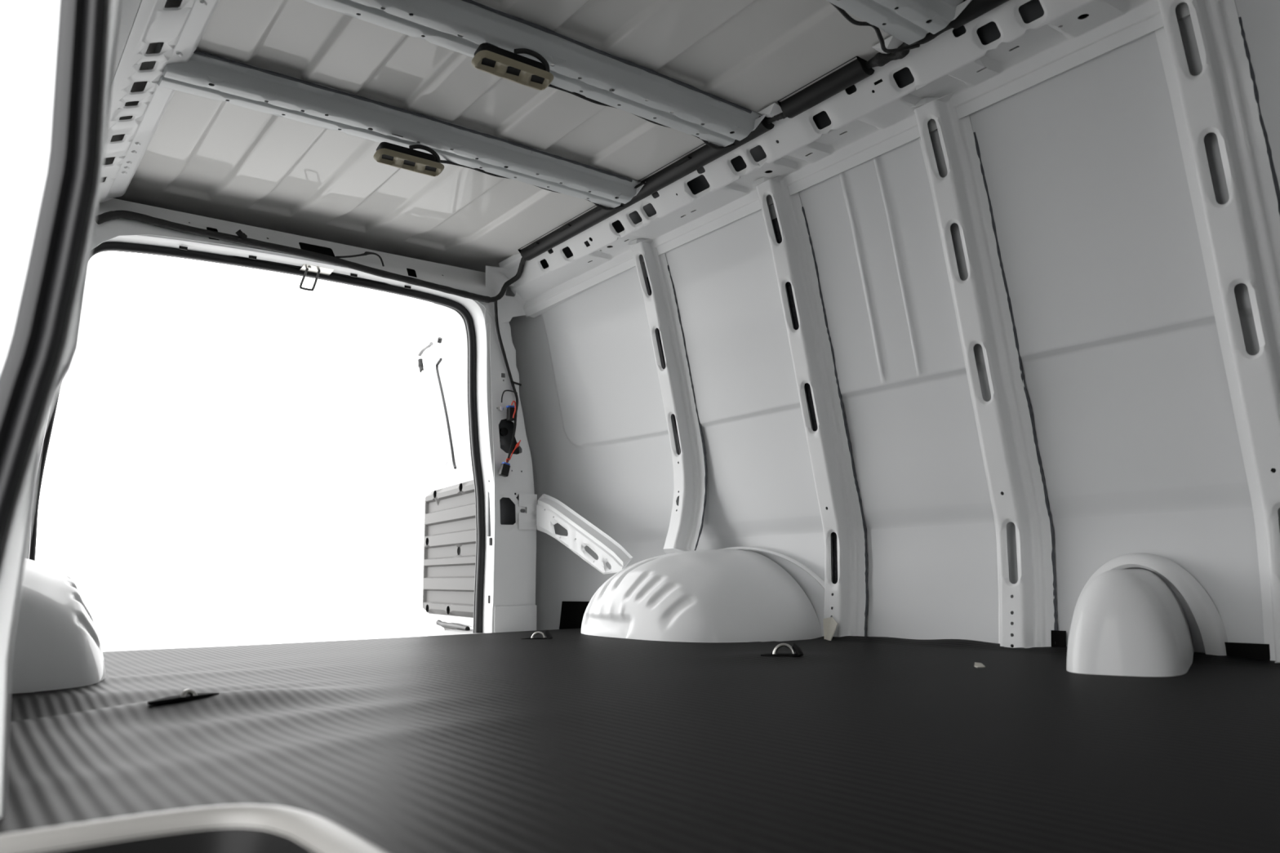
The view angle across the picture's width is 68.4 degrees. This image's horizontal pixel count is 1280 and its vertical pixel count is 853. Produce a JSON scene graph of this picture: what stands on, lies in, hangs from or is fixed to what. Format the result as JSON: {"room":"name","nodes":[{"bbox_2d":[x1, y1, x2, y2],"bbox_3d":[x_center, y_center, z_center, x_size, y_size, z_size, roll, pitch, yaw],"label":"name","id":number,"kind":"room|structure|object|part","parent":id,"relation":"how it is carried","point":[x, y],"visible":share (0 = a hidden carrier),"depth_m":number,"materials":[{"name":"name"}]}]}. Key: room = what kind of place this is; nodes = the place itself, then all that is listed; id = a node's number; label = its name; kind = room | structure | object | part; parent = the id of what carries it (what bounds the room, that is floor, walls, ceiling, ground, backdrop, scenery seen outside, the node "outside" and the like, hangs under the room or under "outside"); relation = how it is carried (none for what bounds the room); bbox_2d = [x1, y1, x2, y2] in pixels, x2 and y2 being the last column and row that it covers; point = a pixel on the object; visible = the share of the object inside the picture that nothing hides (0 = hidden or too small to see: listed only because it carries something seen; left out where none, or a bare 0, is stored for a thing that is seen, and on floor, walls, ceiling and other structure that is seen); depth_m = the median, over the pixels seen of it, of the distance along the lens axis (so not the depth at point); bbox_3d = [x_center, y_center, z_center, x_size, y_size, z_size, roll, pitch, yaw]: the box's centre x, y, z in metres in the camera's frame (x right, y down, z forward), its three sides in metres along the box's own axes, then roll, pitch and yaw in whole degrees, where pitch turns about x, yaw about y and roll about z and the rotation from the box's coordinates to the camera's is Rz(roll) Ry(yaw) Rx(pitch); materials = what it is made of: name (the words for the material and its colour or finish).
{"room":"cargo space","nodes":[
{"label":"cargo space","id":0,"kind":"room"},
{"bbox_2d":[0,0,219,817],"bbox_3d":[-0.649,0.011,0.943,0.673,2.150,4.870,6,-11,-36],"label":"door frame","id":1,"kind":"structure","parent":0,"point":[28,28],"depth_m":0.81,"materials":[{"name":"white paint"}]},
{"bbox_2d":[0,0,106,557],"bbox_3d":[-0.505,-0.292,0.802,0.096,1.600,0.026,6,-11,-36],"label":"weatherstrip","id":2,"kind":"object","parent":1,"relation":"attached to","point":[29,364],"visible":1,"depth_m":0.78,"materials":[{"name":"black rubber"}]},
{"bbox_3d":[-1.124,-0.473,1.809,0.202,0.648,2.160,6,-11,-36],"label":"panel","id":3,"kind":"part","parent":1,"relation":"part of","materials":[{"name":"white paint"}]},
{"bbox_3d":[-0.882,-0.843,1.826,0.147,0.087,2.520,6,-11,-36],"label":"roof rail","id":4,"kind":"part","parent":1,"relation":"part of","materials":[{"name":"white metal"}]},
{"bbox_2d":[176,52,182,57],"bbox_3d":[-1.011,-0.819,2.066,0.010,0.013,0.016,0,-9,-6],"label":"light","id":5,"kind":"object","parent":1,"relation":"attached to","point":[178,54],"depth_m":2.07,"materials":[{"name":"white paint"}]},
{"bbox_2d":[26,198,536,633],"bbox_3d":[-1.244,-0.109,3.280,2.341,1.750,0.471,6,-11,-36],"label":"door frame","id":6,"kind":"structure","parent":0,"point":[509,605],"depth_m":3.47,"materials":[{"name":"white paint"}]},
{"bbox_3d":[-1.738,0.043,2.599,0.273,1.190,0.001,6,-11,-36],"label":"corner post","id":7,"kind":"part","parent":6,"relation":"part of","materials":[{"name":"white metal"}]},
{"bbox_2d":[29,241,484,633],"bbox_3d":[-1.178,0.092,3.161,1.449,1.295,0.044,6,-11,-36],"label":"weatherstrip","id":8,"kind":"object","parent":6,"relation":"attached to","point":[460,308],"visible":0.67,"depth_m":3.46,"materials":[{"name":"black rubber"}]},
{"bbox_3d":[-1.112,-0.523,3.193,1.416,0.265,0.066,6,-11,-36],"label":"header panel","id":9,"kind":"part","parent":6,"relation":"part of","materials":[{"name":"white paint"}]},
{"bbox_2d":[96,209,526,302],"bbox_3d":[-1.043,-0.591,3.183,1.386,0.159,0.202,4,-10,-28],"label":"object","id":10,"kind":"object","parent":6,"relation":"attached to","point":[242,238],"visible":0.97,"depth_m":3.13,"materials":[{"name":"black rubber"}]},
{"bbox_2d":[299,263,333,291],"bbox_3d":[-1.118,-0.507,3.246,0.107,0.084,0.060,6,-11,-36],"label":"latch","id":11,"kind":"object","parent":6,"relation":"in","point":[318,270],"depth_m":3.24,"materials":[{"name":"silver metal"}]},
{"bbox_3d":[-1.117,-0.542,3.253,0.103,0.012,0.060,6,-11,-36],"label":"plate","id":12,"kind":"part","parent":11,"relation":"part of","materials":[{"name":"silver metal"}]},
{"bbox_2d":[417,337,475,631],"bbox_3d":[-0.825,0.221,4.116,0.082,1.367,1.043,4,-10,-29],"label":"door","id":13,"kind":"structure","parent":6,"relation":"in","point":[450,517],"depth_m":4.06,"materials":[{"name":"white paint"}]},
{"bbox_3d":[-1.032,-0.246,4.511,0.017,0.058,0.069,5,-10,-30],"label":"latch rod","id":14,"kind":"part","parent":13,"relation":"part of","materials":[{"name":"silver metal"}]},
{"bbox_3d":[-0.787,0.516,3.946,0.020,0.547,0.799,4,-10,-29],"label":"trim panel","id":15,"kind":"part","parent":13,"relation":"part of","materials":[{"name":"grey plastic"}]},
{"bbox_2d":[493,300,521,476],"bbox_3d":[-0.494,-0.144,3.526,0.130,0.668,0.050,6,-11,-36],"label":"harness","id":16,"kind":"object","parent":6,"relation":"attached to","point":[512,411],"visible":1,"depth_m":3.52,"materials":[{"name":"black plastic"}]},
{"bbox_3d":[-0.481,0.175,3.532,0.216,1.190,0.018,6,-11,-36],"label":"corner post","id":17,"kind":"part","parent":6,"relation":"part of","materials":[{"name":"white metal"}]},
{"bbox_2d":[191,628,537,648],"bbox_3d":[0.067,0.456,1.413,2.350,0.080,4.880,6,-11,-36],"label":"floor","id":18,"kind":"structure","parent":0,"point":[455,632],"depth_m":3.42,"materials":[{"name":"grey paint"}]},
{"bbox_2d":[10,558,106,693],"bbox_3d":[-1.299,0.355,1.791,0.485,0.281,0.895,6,-11,-36],"label":"housing","id":19,"kind":"object","parent":18,"relation":"on","point":[57,646],"visible":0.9,"depth_m":1.64,"materials":[{"name":"white paint"}]},
{"bbox_2d":[0,804,387,852],"bbox_3d":[0.198,0.308,-0.186,0.390,0.329,2.150,6,-11,-36],"label":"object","id":20,"kind":"object","parent":18,"relation":"in","point":[242,828],"visible":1,"depth_m":0.69,"materials":[{"name":"grey"}]},
{"bbox_3d":[-1.033,0.687,2.903,1.560,0.045,0.412,6,-11,-36],"label":"sill plate","id":21,"kind":"part","parent":18,"relation":"part of","materials":[{"name":"grey"}]},
{"bbox_2d":[0,601,1279,852],"bbox_3d":[0.198,0.345,1.251,2.257,0.106,4.446,6,-11,-36],"label":"floor mat","id":22,"kind":"object","parent":18,"relation":"on","point":[571,741],"visible":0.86,"depth_m":1.00,"materials":[{"name":"black rubber"}]},
{"bbox_2d":[147,688,218,705],"bbox_3d":[-0.642,0.379,1.324,0.024,0.016,0.102,-7,-11,33],"label":"tie-down ring","id":23,"kind":"object","parent":22,"relation":"on","point":[188,694],"visible":0.99,"depth_m":1.32,"materials":[{"name":"black metal"}]},
{"bbox_2d":[520,630,552,639],"bbox_3d":[-0.300,0.608,2.733,0.091,0.030,0.045,0,-9,-7],"label":"tie-down ring","id":24,"kind":"object","parent":22,"relation":"on","point":[548,634],"visible":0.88,"depth_m":2.73,"materials":[{"name":"silver metal"}]},
{"bbox_2d":[520,637,547,639],"bbox_3d":[-0.302,0.616,2.729,0.085,0.006,0.024,0,-9,-7],"label":"cup","id":25,"kind":"object","parent":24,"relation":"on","point":[528,637],"depth_m":2.72,"materials":[{"name":"black plastic"}]},
{"bbox_2d":[760,643,804,656],"bbox_3d":[0.301,0.476,1.998,0.091,0.031,0.045,-1,-9,1],"label":"ring","id":26,"kind":"object","parent":22,"relation":"on","point":[794,648],"visible":0.88,"depth_m":2.00,"materials":[{"name":"silver metal"}]},
{"bbox_2d":[760,653,797,656],"bbox_3d":[0.298,0.484,1.994,0.085,0.006,0.024,-1,-9,1],"label":"cup","id":27,"kind":"object","parent":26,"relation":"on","point":[771,654],"depth_m":1.98,"materials":[{"name":"black plastic"}]},
{"bbox_2d":[973,662,985,667],"bbox_3d":[0.627,0.441,1.741,0.020,0.009,0.015,3,-10,-22],"label":"scrap","id":28,"kind":"object","parent":22,"relation":"on","point":[976,664],"visible":1,"depth_m":1.74,"materials":[{"name":"grey"}]},
{"bbox_2d":[1066,552,1228,676],"bbox_3d":[0.917,0.357,1.836,0.318,0.222,0.495,-9,-12,43],"label":"cover","id":29,"kind":"object","parent":22,"relation":"on","point":[1126,622],"visible":0.97,"depth_m":1.65,"materials":[{"name":"white paint"}]},
{"bbox_2d":[581,546,838,642],"bbox_3d":[0.150,0.501,2.832,0.455,0.281,0.933,6,-11,-36],"label":"housing","id":30,"kind":"object","parent":18,"relation":"on","point":[731,594],"visible":0.88,"depth_m":2.65,"materials":[{"name":"white paint"}]},
{"bbox_2d":[102,0,971,272],"bbox_3d":[0.043,-0.933,1.641,2.450,0.108,4.900,6,-11,-36],"label":"ceiling","id":31,"kind":"structure","parent":0,"point":[277,118],"depth_m":2.34,"materials":[{"name":"white paint"}]},
{"bbox_3d":[-1.005,-0.713,3.037,2.450,0.080,1.380,6,-11,-36],"label":"panel","id":32,"kind":"part","parent":31,"relation":"part of","materials":[{"name":"white paint"}]},
{"bbox_2d":[373,142,444,176],"bbox_3d":[-0.607,-0.710,2.481,0.188,0.057,0.066,6,-11,-36],"label":"dome lamp","id":33,"kind":"object","parent":31,"relation":"attached to","point":[411,159],"visible":1,"depth_m":2.47,"materials":[{"name":"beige plastic"}]},
{"bbox_3d":[-0.439,-0.823,2.282,2.450,0.047,0.520,6,-11,-36],"label":"panel","id":34,"kind":"part","parent":31,"relation":"part of","materials":[{"name":"white paint"}]},
{"bbox_2d":[471,42,553,90],"bbox_3d":[-0.273,-0.785,2.037,0.188,0.057,0.066,6,-11,-36],"label":"dome lamp","id":35,"kind":"object","parent":31,"relation":"attached to","point":[488,58],"visible":1,"depth_m":2.03,"materials":[{"name":"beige plastic"}]},
{"bbox_2d":[440,160,623,210],"bbox_3d":[-0.311,-0.706,2.764,0.639,0.038,0.040,6,-11,-37],"label":"wire","id":36,"kind":"object","parent":31,"relation":"attached to","point":[441,161],"visible":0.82,"depth_m":2.70,"materials":[{"name":"black rubber"}]},
{"bbox_2d":[547,84,735,149],"bbox_3d":[-0.003,-0.775,2.354,0.639,0.038,0.040,6,-11,-37],"label":"wire","id":37,"kind":"object","parent":31,"relation":"attached to","point":[582,96],"visible":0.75,"depth_m":2.31,"materials":[{"name":"black rubber"}]},
{"bbox_3d":[-0.106,-0.897,1.838,2.450,0.047,0.600,6,-11,-36],"label":"panel","id":38,"kind":"part","parent":31,"relation":"part of","materials":[{"name":"white paint"}]},
{"bbox_2d":[830,2,919,53],"bbox_3d":[0.468,-0.840,1.974,0.343,0.040,0.039,6,-11,-37],"label":"wire","id":39,"kind":"object","parent":31,"relation":"hanging from","point":[843,12],"visible":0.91,"depth_m":2.00,"materials":[{"name":"black rubber"}]},
{"bbox_2d":[434,0,1279,663],"bbox_3d":[0.780,-0.196,2.052,0.516,1.430,4.870,6,-11,-36],"label":"wall","id":40,"kind":"structure","parent":0,"point":[980,326],"depth_m":2.26,"materials":[{"name":"white metal"}]},
{"bbox_3d":[-0.302,0.053,3.540,1.252,1.430,0.325,-9,-12,41],"label":"wall panel","id":41,"kind":"part","parent":40,"relation":"part of","materials":[{"name":"white paint"}]},
{"bbox_2d":[518,493,632,574],"bbox_3d":[-0.216,0.373,3.352,0.548,0.305,0.098,-9,-12,42],"label":"diagonal brace","id":42,"kind":"object","parent":40,"relation":"attached to","point":[585,533],"visible":0.99,"depth_m":3.36,"materials":[{"name":"white paint"}]},
{"bbox_2d":[518,112,774,260],"bbox_3d":[-0.044,-0.717,2.940,0.068,0.056,1.252,6,-11,-36],"label":"conduit cover","id":43,"kind":"object","parent":40,"relation":"attached to","point":[705,154],"visible":0.73,"depth_m":2.82,"materials":[{"name":"black plastic"}]},
{"bbox_3d":[0.307,-0.059,2.886,0.271,1.430,0.610,6,-11,-36],"label":"wall panel","id":44,"kind":"part","parent":40,"relation":"part of","materials":[{"name":"white paint"}]},
{"bbox_2d":[764,111,786,124],"bbox_3d":[0.357,-0.800,2.415,0.026,0.028,0.113,6,-11,-36],"label":"harness","id":45,"kind":"object","parent":40,"relation":"attached to","point":[776,117],"visible":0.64,"depth_m":2.42,"materials":[{"name":"black plastic"}]},
{"bbox_2d":[777,56,874,118],"bbox_3d":[0.449,-0.827,2.284,0.068,0.056,0.257,6,-11,-36],"label":"conduit cover","id":46,"kind":"object","parent":40,"relation":"attached to","point":[856,70],"visible":0.86,"depth_m":2.26,"materials":[{"name":"black plastic"}]},
{"bbox_3d":[0.854,-0.812,1.911,0.211,0.196,4.394,6,-11,-36],"label":"roof rail","id":47,"kind":"part","parent":40,"relation":"part of","materials":[{"name":"white metal"}]},
{"bbox_2d":[865,24,951,68],"bbox_3d":[0.598,-0.851,2.094,0.034,0.038,0.283,6,-11,-36],"label":"harness","id":48,"kind":"object","parent":40,"relation":"attached to","point":[880,59],"visible":0.55,"depth_m":2.12,"materials":[{"name":"black plastic"}]},
{"bbox_3d":[0.653,-0.136,2.426,0.271,1.430,0.550,6,-11,-36],"label":"wall panel","id":49,"kind":"part","parent":40,"relation":"part of","materials":[{"name":"white paint"}]},
{"bbox_2d":[948,0,1008,28],"bbox_3d":[0.892,-0.926,1.694,0.068,0.056,0.777,6,-11,-36],"label":"conduit cover","id":50,"kind":"object","parent":40,"relation":"attached to","point":[975,9],"visible":0.57,"depth_m":1.95,"materials":[{"name":"black plastic"}]},
{"bbox_3d":[0.984,-0.209,1.986,0.271,1.430,0.560,6,-11,-36],"label":"wall panel","id":51,"kind":"part","parent":40,"relation":"part of","materials":[{"name":"white paint"}]},
{"bbox_3d":[1.740,-0.378,0.980,0.271,1.430,1.980,6,-11,-36],"label":"wall panel","id":52,"kind":"part","parent":40,"relation":"part of","materials":[{"name":"white paint"}]},
{"label":"outside","id":53,"kind":"structure","parent":0,"visible":0},
{"bbox_2d":[87,599,473,652],"bbox_3d":[-2.967,1.583,3.816,60.000,0.001,70.000,6,-11,-36],"label":"ground","id":54,"kind":"structure","parent":53,"point":[169,627],"depth_m":20.30,"materials":[{"name":"white"}]}
]}

